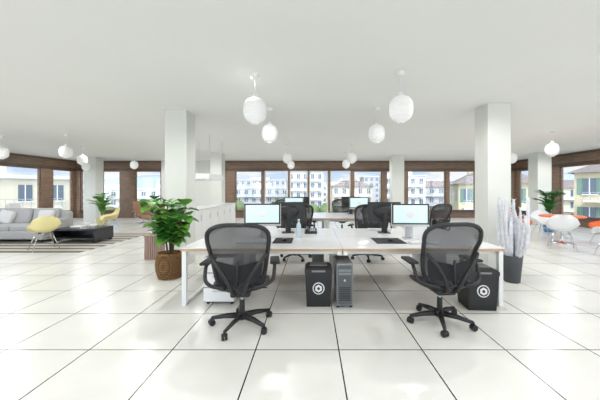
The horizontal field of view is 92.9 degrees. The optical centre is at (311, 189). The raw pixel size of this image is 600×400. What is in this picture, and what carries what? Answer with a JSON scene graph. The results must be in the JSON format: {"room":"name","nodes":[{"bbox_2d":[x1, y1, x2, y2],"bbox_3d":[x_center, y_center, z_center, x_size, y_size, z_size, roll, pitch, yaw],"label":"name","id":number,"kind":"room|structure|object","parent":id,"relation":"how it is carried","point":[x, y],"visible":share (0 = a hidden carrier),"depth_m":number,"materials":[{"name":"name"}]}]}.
{"room":"open-plan office","nodes":[
{"label":"open-plan office","id":0,"kind":"room"},
{"bbox_2d":[0,153,75,217],"bbox_3d":[-12.160,-0.035,5.350,0.240,2.930,18.700,0,0,0],"label":"wall","id":1,"kind":"structure","parent":0,"point":[46,165],"depth_m":13.01,"materials":[{"name":"brown wood"}]},
{"bbox_2d":[0,165,39,207],"bbox_3d":[-12.200,0.037,11.325,0.080,2.059,2.840,0,0,0],"label":"window","id":2,"kind":"structure","parent":1,"relation":"in","point":[38,169],"depth_m":12.70,"materials":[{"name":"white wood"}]},
{"bbox_2d":[53,169,71,210],"bbox_3d":[-12.200,0.037,13.900,0.080,2.059,1.090,0,0,0],"label":"window","id":3,"kind":"structure","parent":1,"relation":"in","point":[53,169],"depth_m":14.41,"materials":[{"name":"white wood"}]},
{"bbox_2d":[76,161,514,217],"bbox_3d":[-0.850,-0.035,14.660,22.700,2.930,0.240,0,0,0],"label":"wall","id":4,"kind":"structure","parent":0,"point":[127,174],"depth_m":14.62,"materials":[{"name":"brown wood"}]},
{"bbox_2d":[81,171,82,210],"bbox_3d":[-11.450,0.037,14.700,0.890,2.059,0.080,0,0,0],"label":"window","id":5,"kind":"structure","parent":4,"relation":"in","point":[81,171],"depth_m":14.66,"materials":[{"name":"brown wood"}]},
{"bbox_2d":[104,171,119,210],"bbox_3d":[-10.325,0.037,14.700,0.940,2.059,0.080,0,0,0],"label":"window","id":6,"kind":"structure","parent":4,"relation":"in","point":[104,171],"depth_m":14.66,"materials":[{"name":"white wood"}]},
{"bbox_2d":[135,171,160,200],"bbox_3d":[-8.425,0.037,14.700,1.340,2.059,0.080,0,0,0],"label":"window","id":7,"kind":"structure","parent":4,"relation":"in","point":[135,171],"depth_m":14.66,"materials":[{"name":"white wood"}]},
{"bbox_2d":[235,171,261,210],"bbox_3d":[-3.255,0.037,14.700,1.380,2.059,0.080,0,0,0],"label":"window","id":8,"kind":"structure","parent":4,"relation":"in","point":[235,171],"depth_m":14.66,"materials":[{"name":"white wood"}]},
{"bbox_2d":[265,171,287,203],"bbox_3d":[-1.840,0.188,14.680,1.190,2.359,0.120,0,0,0],"label":"door","id":9,"kind":"structure","parent":4,"relation":"in","point":[265,171],"depth_m":14.66,"materials":[{"name":"white paint"}]},
{"bbox_2d":[290,171,306,196],"bbox_3d":[-0.685,0.188,14.680,0.900,2.359,0.120,0,0,0],"label":"door","id":10,"kind":"structure","parent":4,"relation":"in","point":[290,171],"depth_m":14.66,"materials":[{"name":"white paint"}]},
{"bbox_2d":[310,171,327,212],"bbox_3d":[0.350,0.188,14.680,0.950,2.359,0.120,0,0,0],"label":"door","id":11,"kind":"structure","parent":4,"relation":"in","point":[310,171],"depth_m":14.66,"materials":[{"name":"white paint"}]},
{"bbox_2d":[330,171,349,211],"bbox_3d":[1.455,0.188,14.680,1.040,2.359,0.120,0,0,0],"label":"door","id":12,"kind":"structure","parent":4,"relation":"in","point":[330,171],"depth_m":14.66,"materials":[{"name":"white paint"}]},
{"bbox_2d":[354,171,381,201],"bbox_3d":[2.865,0.037,14.700,1.460,2.059,0.080,0,0,0],"label":"window","id":13,"kind":"structure","parent":4,"relation":"in","point":[354,171],"depth_m":14.66,"materials":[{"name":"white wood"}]},
{"bbox_2d":[408,171,444,210],"bbox_3d":[5.885,0.037,14.700,1.960,2.059,0.080,0,0,0],"label":"window","id":14,"kind":"structure","parent":4,"relation":"in","point":[408,171],"depth_m":14.66,"materials":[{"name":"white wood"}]},
{"bbox_2d":[449,171,474,210],"bbox_3d":[7.715,0.037,14.700,1.360,2.059,0.080,0,0,0],"label":"window","id":15,"kind":"structure","parent":4,"relation":"in","point":[449,171],"depth_m":14.66,"materials":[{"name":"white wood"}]},
{"bbox_2d":[0,0,599,160],"bbox_3d":[-0.850,-1.650,5.350,23.300,0.300,19.300,0,0,0],"label":"ceiling","id":16,"kind":"structure","parent":0,"point":[105,75],"depth_m":3.73,"materials":[{"name":"paint"}]},
{"bbox_2d":[0,136,9,158],"bbox_3d":[-8.600,-1.177,7.900,0.303,0.646,0.303,0,0,0],"label":"pendant lamp","id":17,"kind":"object","parent":16,"relation":"hanging from","point":[4,152],"visible":1,"depth_m":7.86,"materials":[{"name":"white glass"}]},
{"bbox_2d":[58,134,72,158],"bbox_3d":[-6.650,-1.177,7.700,0.303,0.646,0.303,0,0,0],"label":"pendant lamp","id":18,"kind":"object","parent":16,"relation":"hanging from","point":[65,151],"visible":1,"depth_m":7.62,"materials":[{"name":"white glass"}]},
{"bbox_2d":[77,146,87,164],"bbox_3d":[-7.900,-1.177,9.800,0.303,0.646,0.303,0,0,0],"label":"pendant lamp","id":19,"kind":"object","parent":16,"relation":"hanging from","point":[82,160],"visible":1,"depth_m":9.72,"materials":[{"name":"white glass"}]},
{"bbox_2d":[81,156,89,170],"bbox_3d":[-10.000,-1.177,12.600,0.303,0.646,0.303,0,0,0],"label":"pendant lamp","id":20,"kind":"object","parent":16,"relation":"hanging from","point":[85,167],"visible":0.72,"depth_m":12.51,"materials":[{"name":"white glass"}]},
{"bbox_2d":[130,153,137,168],"bbox_3d":[-7.300,-1.177,11.700,0.303,0.646,0.303,0,0,0],"label":"pendant lamp","id":21,"kind":"object","parent":16,"relation":"hanging from","point":[133,164],"visible":1,"depth_m":11.61,"materials":[{"name":"white"}]},
{"bbox_2d":[195,135,222,180],"bbox_3d":[-3.150,-0.895,8.300,0.760,1.210,1.200,0,0,0],"label":"pendant light","id":22,"kind":"object","parent":16,"relation":"hanging from","point":[198,176],"visible":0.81,"depth_m":7.75,"materials":[{"name":"white paint"}]},
{"bbox_2d":[243,73,266,124],"bbox_3d":[-0.740,-1.177,3.700,0.303,0.646,0.303,0,0,0],"label":"pendant lamp","id":23,"kind":"object","parent":16,"relation":"hanging from","point":[254,110],"visible":1,"depth_m":3.60,"materials":[{"name":"white glass"}]},
{"bbox_2d":[261,107,277,143],"bbox_3d":[-0.770,-1.177,5.200,0.303,0.646,0.303,0,0,0],"label":"pendant lamp","id":24,"kind":"object","parent":16,"relation":"hanging from","point":[269,133],"visible":1,"depth_m":5.10,"materials":[{"name":"white glass"}]},
{"bbox_2d":[283,143,291,163],"bbox_3d":[-0.800,-1.177,9.200,0.303,0.646,0.303,0,0,0],"label":"pendant lamp","id":25,"kind":"object","parent":16,"relation":"hanging from","point":[287,157],"visible":1,"depth_m":9.10,"materials":[{"name":"white glass"}]},
{"bbox_2d":[287,153,294,168],"bbox_3d":[-0.860,-1.177,11.700,0.303,0.646,0.303,0,0,0],"label":"pendant lamp","id":26,"kind":"object","parent":16,"relation":"hanging from","point":[291,165],"visible":0.83,"depth_m":11.60,"materials":[{"name":"white glass"}]},
{"bbox_2d":[342,152,349,168],"bbox_3d":[1.350,-1.177,11.300,0.303,0.646,0.303,0,0,0],"label":"pendant lamp","id":27,"kind":"object","parent":16,"relation":"hanging from","point":[345,163],"visible":0.91,"depth_m":11.20,"materials":[{"name":"white glass"}]},
{"bbox_2d":[347,143,355,163],"bbox_3d":[1.290,-1.177,9.200,0.303,0.646,0.303,0,0,0],"label":"pendant lamp","id":28,"kind":"object","parent":16,"relation":"hanging from","point":[351,158],"visible":1,"depth_m":9.10,"materials":[{"name":"white glass"}]},
{"bbox_2d":[368,107,384,143],"bbox_3d":[1.180,-1.177,5.200,0.303,0.646,0.303,0,0,0],"label":"pendant lamp","id":29,"kind":"object","parent":16,"relation":"hanging from","point":[376,132],"visible":1,"depth_m":5.10,"materials":[{"name":"white"}]},
{"bbox_2d":[389,70,413,123],"bbox_3d":[1.130,-1.177,3.620,0.303,0.646,0.303,0,0,0],"label":"pendant lamp","id":30,"kind":"object","parent":16,"relation":"hanging from","point":[401,107],"visible":1,"depth_m":3.52,"materials":[{"name":"white glass"}]},
{"bbox_2d":[511,143,516,163],"bbox_3d":[6.450,-1.177,9.200,0.303,0.646,0.303,0,0,0],"label":"pendant lamp","id":31,"kind":"object","parent":16,"relation":"hanging from","point":[513,155],"visible":0.6,"depth_m":9.08,"materials":[{"name":"white"}]},
{"bbox_2d":[545,131,559,156],"bbox_3d":[6.150,-1.177,7.300,0.303,0.646,0.303,0,0,0],"label":"pendant lamp","id":32,"kind":"object","parent":16,"relation":"hanging from","point":[552,149],"visible":1,"depth_m":7.22,"materials":[{"name":"white glass"}]},
{"bbox_2d":[0,218,599,399],"bbox_3d":[-0.850,1.530,5.350,23.300,0.200,19.300,0,0,0],"label":"floor","id":33,"kind":"structure","parent":0,"point":[100,323],"depth_m":2.84,"materials":[{"name":"white tile"}]},
{"bbox_2d":[5,203,20,207],"bbox_3d":[-10.683,0.948,10.568,0.798,0.959,0.810,0,0,-21],"label":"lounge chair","id":34,"kind":"object","parent":33,"relation":"on","point":[8,205],"visible":0.15,"depth_m":10.34,"materials":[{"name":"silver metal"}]},
{"bbox_2d":[0,233,149,252],"bbox_3d":[-7.900,1.424,7.950,5.200,0.012,2.900,0,0,0],"label":"area rug","id":35,"kind":"object","parent":33,"relation":"on","point":[6,246],"visible":0.75,"depth_m":7.42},
{"bbox_2d":[0,208,72,241],"bbox_3d":[-8.582,0.968,7.535,2.785,0.883,2.170,0,0,0],"label":"sectional sofa","id":36,"kind":"object","parent":35,"relation":"on","point":[14,222],"visible":0.62,"depth_m":8.16,"materials":[{"name":"grey fabric"}]},
{"bbox_2d":[26,216,61,252],"bbox_3d":[-6.334,1.011,6.738,0.556,0.804,0.585,0,0,36],"label":"shell chair","id":37,"kind":"object","parent":35,"relation":"on","point":[44,224],"visible":1,"depth_m":6.61,"materials":[{"name":"yellow plastic"}]},
{"bbox_2d":[52,224,112,242],"bbox_3d":[-6.320,1.188,7.900,1.150,0.460,0.700,0,0,0],"label":"coffee table","id":38,"kind":"object","parent":35,"relation":"on","point":[93,232],"visible":0.93,"depth_m":7.81,"materials":[{"name":"black"}]},
{"bbox_2d":[83,157,103,221],"bbox_3d":[-10.075,-0.035,13.150,0.550,2.930,0.500,0,0,0],"label":"column","id":39,"kind":"structure","parent":33,"relation":"on","point":[93,178],"depth_m":12.90,"materials":[{"name":"paint"}]},
{"bbox_2d":[86,193,115,225],"bbox_3d":[-8.113,0.765,10.986,1.025,1.330,1.030,0,0,0],"label":"potted palm","id":40,"kind":"object","parent":33,"relation":"on","point":[101,205],"visible":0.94,"depth_m":10.91,"materials":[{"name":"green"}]},
{"bbox_2d":[100,208,119,230],"bbox_3d":[-6.936,1.024,9.815,0.585,0.804,0.556,0,0,42],"label":"shell chair","id":41,"kind":"object","parent":33,"relation":"on","point":[114,215],"visible":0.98,"depth_m":9.80,"materials":[{"name":"yellow plastic"}]},
{"bbox_2d":[132,201,153,223],"bbox_3d":[-7.260,0.948,12.265,0.810,0.959,0.798,0,0,-42],"label":"lounge chair","id":42,"kind":"object","parent":33,"relation":"on","point":[136,207],"visible":0.61,"depth_m":12.22,"materials":[{"name":"brown leather"}]},
{"bbox_2d":[141,203,164,227],"bbox_3d":[-6.040,0.948,10.966,0.810,0.959,0.798,0,0,42],"label":"lounge chair","id":43,"kind":"object","parent":33,"relation":"on","point":[143,216],"visible":0.41,"depth_m":10.85,"materials":[{"name":"brown leather"}]},
{"bbox_2d":[143,233,164,259],"bbox_3d":[-3.220,1.175,6.000,0.420,0.510,0.420,0,0,0],"label":"wood side table","id":44,"kind":"object","parent":33,"relation":"on","point":[151,248],"visible":0.35,"depth_m":5.80,"materials":[{"name":"brown wood"}]},
{"bbox_2d":[139,195,198,279],"bbox_3d":[-2.310,0.760,4.669,0.864,1.340,1.158,0,0,-34],"label":"fiddle leaf fig","id":45,"kind":"object","parent":33,"relation":"on","point":[169,227],"visible":0.93,"depth_m":4.53,"materials":[{"name":"green plant"}]},
{"bbox_2d":[165,110,194,264],"bbox_3d":[-2.555,-0.035,5.545,0.410,2.930,0.410,0,0,0],"label":"column","id":46,"kind":"structure","parent":33,"relation":"on","point":[179,124],"depth_m":5.34,"materials":[{"name":"paint"}]},
{"bbox_2d":[195,203,235,240],"bbox_3d":[-2.918,0.940,8.200,0.484,0.980,3.640,0,0,0],"label":"storage cabinet","id":47,"kind":"object","parent":33,"relation":"on","point":[210,215],"visible":0.4,"depth_m":7.75,"materials":[{"name":"white paint"}]},
{"bbox_2d":[210,153,224,203],"bbox_3d":[-3.875,-0.035,11.725,0.450,2.930,0.450,0,0,0],"label":"column","id":48,"kind":"structure","parent":33,"relation":"on","point":[217,160],"depth_m":11.50,"materials":[{"name":"paint"}]},
{"bbox_2d":[203,255,235,303],"bbox_3d":[-1.160,1.137,3.786,0.380,0.585,0.548,0,0,0],"label":"drawer pedestal","id":49,"kind":"object","parent":33,"relation":"on","point":[209,295],"visible":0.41,"depth_m":3.52,"materials":[{"name":"white paint"}]},
{"bbox_2d":[199,223,279,340],"bbox_3d":[-0.740,0.871,3.021,0.801,1.117,0.699,0,0,-5],"label":"office chair","id":50,"kind":"object","parent":33,"relation":"on","point":[238,253],"visible":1,"depth_m":2.80,"materials":[{"name":"grey fabric"}]},
{"bbox_2d":[180,236,342,305],"bbox_3d":[-0.619,1.070,3.935,1.985,0.720,0.892,0,0,0],"label":"desk","id":51,"kind":"object","parent":33,"relation":"on","point":[304,244],"visible":0.65,"depth_m":3.56,"materials":[{"name":"white wood"}]},
{"bbox_2d":[244,204,280,226],"bbox_3d":[-0.730,0.455,4.204,0.540,0.509,0.197,0,0,-2],"label":"computer monitor","id":52,"kind":"object","parent":51,"relation":"on","point":[265,215],"visible":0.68,"depth_m":4.18,"materials":[{"name":"white paint"}]},
{"bbox_2d":[272,238,292,242],"bbox_3d":[-0.400,0.691,3.990,0.260,0.037,0.420,0,0,0],"label":"mouse pad","id":53,"kind":"object","parent":51,"relation":"on","point":[277,240],"visible":1,"depth_m":3.92,"materials":[{"name":"black rubber"}]},
{"bbox_2d":[296,219,300,237],"bbox_3d":[-0.200,0.573,4.280,0.072,0.272,0.072,0,0,0],"label":"water bottle","id":54,"kind":"object","parent":51,"relation":"on","point":[298,226],"visible":1,"depth_m":4.25,"materials":[{"name":"blue"}]},
{"bbox_2d":[276,207,314,261],"bbox_3d":[-0.350,0.871,5.949,0.801,1.117,0.699,0,0,-17],"label":"office chair","id":55,"kind":"object","parent":33,"relation":"on","point":[304,224],"visible":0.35,"depth_m":6.05,"materials":[{"name":"black plastic"}]},
{"bbox_2d":[267,228,335,265],"bbox_3d":[-0.619,1.070,4.827,1.985,0.720,0.887,0,0,0],"label":"desk","id":56,"kind":"object","parent":33,"relation":"on","point":[320,231],"visible":0.17,"depth_m":4.76,"materials":[{"name":"white"}]},
{"bbox_2d":[272,202,303,233],"bbox_3d":[-0.400,0.455,4.747,0.540,0.509,0.197,0,0,-9],"label":"computer monitor","id":57,"kind":"object","parent":56,"relation":"on","point":[290,211],"visible":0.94,"depth_m":4.73,"materials":[{"name":"black plastic"}]},
{"bbox_2d":[305,226,316,233],"bbox_3d":[-0.020,0.660,4.700,0.200,0.105,0.200,0,0,0],"label":"desk phone","id":58,"kind":"object","parent":56,"relation":"on","point":[308,230],"depth_m":4.62,"materials":[{"name":"black plastic"}]},
{"bbox_2d":[304,204,316,227],"bbox_3d":[-0.300,0.871,6.750,0.801,1.117,0.699,0,0,-6],"label":"office chair","id":59,"kind":"object","parent":33,"relation":"on","point":[310,210],"visible":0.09,"depth_m":6.52,"materials":[{"name":"grey fabric"}]},
{"bbox_2d":[312,254,323,261],"bbox_3d":[0.100,1.160,5.008,0.200,0.540,0.455,0,0,0],"label":"computer tower","id":60,"kind":"object","parent":33,"relation":"on","point":[315,257],"visible":0.09,"depth_m":4.78,"materials":[{"name":"grey"}]},
{"bbox_2d":[305,262,332,306],"bbox_3d":[0.080,1.181,3.617,0.340,0.497,0.312,0,0,0],"label":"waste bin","id":61,"kind":"object","parent":33,"relation":"on","point":[318,275],"visible":1,"depth_m":3.48,"materials":[{"name":"black plastic"}]},
{"bbox_2d":[312,215,326,227],"bbox_3d":[-0.619,1.070,7.640,1.985,0.720,0.882,0,0,0],"label":"desk","id":62,"kind":"object","parent":33,"relation":"on","point":[323,218],"visible":0.25,"depth_m":7.27,"materials":[{"name":"white wood"}]},
{"bbox_2d":[284,197,303,201],"bbox_3d":[-0.500,0.455,7.904,0.540,0.509,0.197,0,0,0],"label":"computer monitor","id":63,"kind":"object","parent":62,"relation":"on","point":[286,199],"visible":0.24,"depth_m":7.88,"materials":[{"name":"white paint"}]},
{"bbox_2d":[330,199,353,227],"bbox_3d":[1.000,0.871,9.499,0.801,1.117,0.699,0,0,0],"label":"office chair","id":64,"kind":"object","parent":33,"relation":"on","point":[336,204],"visible":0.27,"depth_m":9.71,"materials":[{"name":"grey fabric"}]},
{"bbox_2d":[334,256,352,306],"bbox_3d":[0.395,1.160,3.652,0.200,0.540,0.455,0,0,0],"label":"computer tower","id":65,"kind":"object","parent":33,"relation":"on","point":[343,266],"visible":1,"depth_m":3.43,"materials":[{"name":"grey metal"}]},
{"bbox_2d":[324,213,392,227],"bbox_3d":[1.369,1.070,8.527,1.985,0.720,0.887,0,0,0],"label":"desk","id":66,"kind":"object","parent":33,"relation":"on","point":[324,213],"visible":0.02,"depth_m":8.26,"materials":[{"name":"white"}]},
{"bbox_2d":[341,197,353,213],"bbox_3d":[1.150,0.455,8.496,0.540,0.509,0.197,0,0,0],"label":"computer monitor","id":67,"kind":"object","parent":66,"relation":"on","point":[344,200],"visible":0.5,"depth_m":8.49,"materials":[{"name":"black plastic"}]},
{"bbox_2d":[325,215,404,227],"bbox_3d":[1.369,1.070,7.640,1.985,0.720,0.882,0,0,0],"label":"desk","id":68,"kind":"object","parent":33,"relation":"on","point":[329,217],"visible":0.14,"depth_m":7.27,"materials":[{"name":"white"}]},
{"bbox_2d":[349,197,368,208],"bbox_3d":[1.300,0.455,7.904,0.540,0.509,0.197,0,0,0],"label":"computer monitor","id":69,"kind":"object","parent":68,"relation":"on","point":[354,202],"visible":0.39,"depth_m":7.88,"materials":[{"name":"white glass"}]},
{"bbox_2d":[348,204,384,262],"bbox_3d":[1.150,0.871,5.949,0.791,1.117,0.699,0,0,20],"label":"office chair","id":70,"kind":"object","parent":33,"relation":"on","point":[361,211],"visible":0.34,"depth_m":6.17,"materials":[{"name":"grey fabric"}]},
{"bbox_2d":[332,228,426,236],"bbox_3d":[1.369,1.070,4.827,1.985,0.720,0.887,0,0,0],"label":"desk","id":71,"kind":"object","parent":33,"relation":"on","point":[338,231],"visible":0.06,"depth_m":4.76,"materials":[{"name":"white laminate"}]},
{"bbox_2d":[367,228,391,229],"bbox_3d":[1.200,0.699,5.080,0.420,0.020,0.130,0,0,0],"label":"keyboard","id":72,"kind":"object","parent":71,"relation":"on","point":[367,228],"visible":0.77,"depth_m":5.05,"materials":[{"name":"white plastic"}]},
{"bbox_2d":[368,202,400,233],"bbox_3d":[1.200,0.455,4.747,0.540,0.509,0.197,0,0,9],"label":"computer monitor","id":73,"kind":"object","parent":71,"relation":"on","point":[377,211],"visible":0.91,"depth_m":4.73,"materials":[{"name":"black plastic"}]},
{"bbox_2d":[389,155,403,203],"bbox_3d":[3.700,-0.035,12.450,0.500,2.930,0.500,0,0,0],"label":"column","id":74,"kind":"structure","parent":33,"relation":"on","point":[396,162],"depth_m":12.20,"materials":[{"name":"paint"}]},
{"bbox_2d":[412,254,420,272],"bbox_3d":[2.000,1.137,4.914,0.380,0.585,0.548,0,0,0],"label":"drawer pedestal","id":75,"kind":"object","parent":33,"relation":"on","point":[416,257],"visible":0.08,"depth_m":4.89,"materials":[{"name":"white paint"}]},
{"bbox_2d":[337,236,504,305],"bbox_3d":[1.369,1.070,3.935,1.985,0.720,0.892,0,0,0],"label":"desk","id":76,"kind":"object","parent":33,"relation":"on","point":[350,244],"visible":0.41,"depth_m":3.56,"materials":[{"name":"white"}]},
{"bbox_2d":[371,238,406,243],"bbox_3d":[1.060,0.691,3.970,0.400,0.037,0.420,0,0,0],"label":"mouse pad","id":77,"kind":"object","parent":76,"relation":"on","point":[377,240],"visible":1,"depth_m":3.89,"materials":[{"name":"black"}]},
{"bbox_2d":[391,204,428,239],"bbox_3d":[1.430,0.455,4.154,0.540,0.509,0.197,0,0,3],"label":"computer monitor","id":78,"kind":"object","parent":76,"relation":"on","point":[410,216],"visible":1,"depth_m":4.14,"materials":[{"name":"white paint"}]},
{"bbox_2d":[408,241,421,243],"bbox_3d":[1.500,0.699,3.780,0.420,0.020,0.130,0,0,0],"label":"keyboard","id":79,"kind":"object","parent":76,"relation":"on","point":[410,242],"visible":0.43,"depth_m":3.74,"materials":[{"name":"white plastic"}]},
{"bbox_2d":[427,203,451,227],"bbox_3d":[2.950,0.871,6.901,0.801,1.117,0.699,0,0,-23],"label":"office chair","id":80,"kind":"object","parent":33,"relation":"on","point":[440,213],"visible":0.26,"depth_m":6.64,"materials":[{"name":"grey fabric"}]},
{"bbox_2d":[401,222,483,337],"bbox_3d":[1.380,0.871,3.080,0.801,1.117,0.699,0,0,-6],"label":"office chair","id":81,"kind":"object","parent":33,"relation":"on","point":[449,254],"visible":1,"depth_m":2.86,"materials":[{"name":"grey fabric"}]},
{"bbox_2d":[457,263,499,310],"bbox_3d":[2.030,1.177,3.517,0.371,0.507,0.340,0,0,3],"label":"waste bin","id":82,"kind":"object","parent":33,"relation":"on","point":[483,296],"visible":0.83,"depth_m":3.37,"materials":[{"name":"black plastic"}]},
{"bbox_2d":[475,103,510,268],"bbox_3d":[3.230,-0.035,5.110,0.400,2.930,0.400,0,0,0],"label":"column","id":83,"kind":"structure","parent":33,"relation":"on","point":[492,120],"depth_m":4.91,"materials":[{"name":"paint"}]},
{"bbox_2d":[496,196,530,283],"bbox_3d":[3.128,0.759,4.438,0.450,1.341,0.504,0,0,38],"label":"plant","id":84,"kind":"object","parent":33,"relation":"on","point":[511,236],"visible":0.97,"depth_m":4.35,"materials":[{"name":"white plant"}]},
{"bbox_2d":[528,152,551,225],"bbox_3d":[9.225,-0.035,11.550,0.550,2.930,0.500,0,0,0],"label":"column","id":85,"kind":"structure","parent":33,"relation":"on","point":[539,163],"depth_m":11.30,"materials":[{"name":"paint"}]},
{"bbox_2d":[530,210,557,238],"bbox_3d":[7.005,1.024,8.620,0.585,0.804,0.556,0,0,14],"label":"shell chair","id":86,"kind":"object","parent":33,"relation":"on","point":[534,215],"visible":0.55,"depth_m":8.79,"materials":[{"name":"white plastic"}]},
{"bbox_2d":[534,190,565,231],"bbox_3d":[8.086,0.710,9.722,0.972,1.440,1.020,0,0,0],"label":"potted palm","id":87,"kind":"object","parent":33,"relation":"on","point":[548,199],"visible":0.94,"depth_m":9.67,"materials":[{"name":"green plant"}]},
{"bbox_2d":[546,215,579,251],"bbox_3d":[6.038,1.004,6.883,0.614,0.844,0.584,0,0,34],"label":"shell chair","id":88,"kind":"object","parent":33,"relation":"on","point":[564,223],"visible":1,"depth_m":6.72,"materials":[{"name":"white plastic"}]},
{"bbox_2d":[538,214,587,244],"bbox_3d":[6.750,1.060,7.700,1.000,0.740,1.000,0,0,0],"label":"round dining table","id":89,"kind":"object","parent":33,"relation":"on","point":[561,241],"visible":0.57,"depth_m":7.67,"materials":[{"name":"orange"}]},
{"bbox_2d":[588,220,599,241],"bbox_3d":[7.770,1.024,7.501,0.556,0.804,0.585,0,0,-2],"label":"shell chair","id":90,"kind":"object","parent":33,"relation":"on","point":[593,224],"visible":0.68,"depth_m":7.71,"materials":[{"name":"orange plastic"}]},
{"bbox_2d":[591,227,599,255],"bbox_3d":[6.461,0.963,6.080,0.673,0.924,0.639,0,0,-29],"label":"shell chair","id":91,"kind":"object","parent":33,"relation":"on","point":[595,229],"visible":1,"depth_m":6.16,"materials":[{"name":"white plastic"}]},
{"bbox_2d":[515,149,599,227],"bbox_3d":[10.460,-0.035,5.350,0.240,2.930,18.700,0,0,0],"label":"wall","id":92,"kind":"structure","parent":0,"point":[588,156],"depth_m":12.00,"materials":[{"name":"brown wood"}]},
{"bbox_2d":[519,170,527,211],"bbox_3d":[10.500,0.037,13.500,0.080,2.059,1.790,0,0,0],"label":"window","id":93,"kind":"structure","parent":92,"relation":"in","point":[519,170],"depth_m":14.34,"materials":[{"name":"brown wood"}]},
{"bbox_2d":[561,163,599,218],"bbox_3d":[10.500,0.037,10.700,0.080,2.059,2.590,0,0,0],"label":"window","id":94,"kind":"structure","parent":92,"relation":"in","point":[562,167],"depth_m":11.95,"materials":[{"name":"brown wood"}]},
{"label":"outside","id":95,"kind":"structure","parent":0,"visible":0},
{"bbox_3d":[0.000,17.930,150.000,700.000,1.000,420.000,0,0,0],"label":"ground","id":96,"kind":"structure","parent":95,"visible":0},
{"bbox_2d":[0,166,69,210],"bbox_3d":[-38.170,7.080,28.663,13.500,20.700,20.600,0,0,41],"label":"apartment building","id":97,"kind":"structure","parent":96,"relation":"on","point":[21,189],"depth_m":29.82,"materials":[{"name":"grey paint"}]},
{"bbox_2d":[104,185,155,206],"bbox_3d":[-112.726,7.380,146.447,70.600,20.100,14.600,0,0,-23],"label":"apartment building","id":98,"kind":"structure","parent":96,"relation":"on","point":[106,187],"depth_m":146.61,"materials":[{"name":"grey"}]},
{"bbox_2d":[107,184,159,208],"bbox_3d":[-55.936,7.630,106.257,30.600,19.600,15.500,0,0,-17],"label":"apartment building","id":99,"kind":"structure","parent":96,"relation":"on","point":[141,193],"depth_m":98.21,"materials":[{"name":"grey"}]},
{"bbox_2d":[237,200,243,209],"bbox_3d":[-16.022,9.836,62.811,5.275,15.187,4.471,0,0,0],"label":"street tree","id":100,"kind":"object","parent":96,"relation":"on","point":[240,204],"visible":0.12,"depth_m":61.15,"materials":[{"name":"green plant"}]},
{"bbox_2d":[237,183,286,203],"bbox_3d":[-22.654,7.380,114.517,26.600,20.100,15.500,0,0,-6],"label":"apartment building","id":101,"kind":"structure","parent":96,"relation":"on","point":[248,195],"depth_m":108.18,"materials":[{"name":"grey"}]},
{"bbox_2d":[237,177,286,186],"bbox_3d":[-35.000,4.880,172.000,40.600,25.100,14.600,0,0,0],"label":"apartment building","id":102,"kind":"structure","parent":96,"relation":"on","point":[240,183],"depth_m":165.00,"materials":[{"name":"grey"}]},
{"bbox_2d":[291,171,323,207],"bbox_3d":[-2.000,4.880,93.550,11.600,25.100,13.500,0,0,0],"label":"apartment building","id":103,"kind":"structure","parent":96,"relation":"on","point":[298,179],"depth_m":87.99,"materials":[{"name":"grey"}]},
{"bbox_2d":[309,204,319,212],"bbox_3d":[-1.495,10.315,68.353,6.883,14.230,6.281,0,0,0],"label":"street tree","id":104,"kind":"object","parent":96,"relation":"on","point":[315,206],"visible":0.06,"depth_m":66.80,"materials":[{"name":"green plant"}]},
{"bbox_2d":[319,202,332,212],"bbox_3d":[4.024,10.183,68.815,5.372,14.493,7.361,0,0,0],"label":"street tree","id":105,"kind":"object","parent":96,"relation":"on","point":[323,208],"visible":0.08,"depth_m":66.96,"materials":[{"name":"green plant"}]},
{"bbox_2d":[323,182,338,202],"bbox_3d":[10.000,6.380,167.000,26.600,22.100,14.600,0,0,0],"label":"apartment building","id":106,"kind":"structure","parent":96,"relation":"on","point":[332,183],"depth_m":160.00,"materials":[{"name":"grey"}]},
{"bbox_2d":[104,173,573,187],"bbox_3d":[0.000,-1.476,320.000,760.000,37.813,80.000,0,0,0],"label":"hills","id":107,"kind":"structure","parent":96,"relation":"on","point":[145,181],"depth_m":304.70,"materials":[{"name":"grey"}]},
{"bbox_2d":[331,178,373,209],"bbox_3d":[13.285,6.730,97.693,14.200,21.400,13.800,0,0,3],"label":"apartment building","id":108,"kind":"structure","parent":96,"relation":"on","point":[341,189],"depth_m":92.10,"materials":[{"name":"grey paint"}]},
{"bbox_2d":[359,174,388,201],"bbox_3d":[42.000,3.880,172.000,24.600,27.100,14.600,0,0,0],"label":"apartment building","id":109,"kind":"structure","parent":96,"relation":"on","point":[371,180],"depth_m":165.00,"materials":[{"name":"grey paint"}]},
{"bbox_2d":[378,172,426,203],"bbox_3d":[28.554,5.630,91.522,12.600,23.600,13.500,0,0,6],"label":"apartment building","id":110,"kind":"structure","parent":96,"relation":"on","point":[416,183],"depth_m":85.68,"materials":[{"name":"grey"}]},
{"bbox_2d":[425,179,452,209],"bbox_3d":[45.569,6.730,101.672,19.200,21.400,13.800,0,0,6],"label":"apartment building","id":111,"kind":"structure","parent":96,"relation":"on","point":[434,190],"depth_m":96.43,"materials":[{"name":"grey"}]},
{"bbox_2d":[450,172,527,210],"bbox_3d":[24.112,6.880,38.415,10.200,21.100,11.800,0,0,20],"label":"apartment building","id":112,"kind":"structure","parent":96,"relation":"on","point":[461,189],"depth_m":35.28,"materials":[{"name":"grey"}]},
{"bbox_2d":[563,180,573,214],"bbox_3d":[73.218,6.980,74.704,35.200,20.900,13.800,0,0,34],"label":"apartment building","id":113,"kind":"structure","parent":96,"relation":"on","point":[568,185],"depth_m":72.98,"materials":[{"name":"grey paint"}]},
{"bbox_2d":[568,164,599,217],"bbox_3d":[39.682,6.280,28.922,11.800,22.300,19.200,0,0,-38],"label":"apartment building","id":114,"kind":"structure","parent":96,"relation":"on","point":[586,179],"depth_m":32.17,"materials":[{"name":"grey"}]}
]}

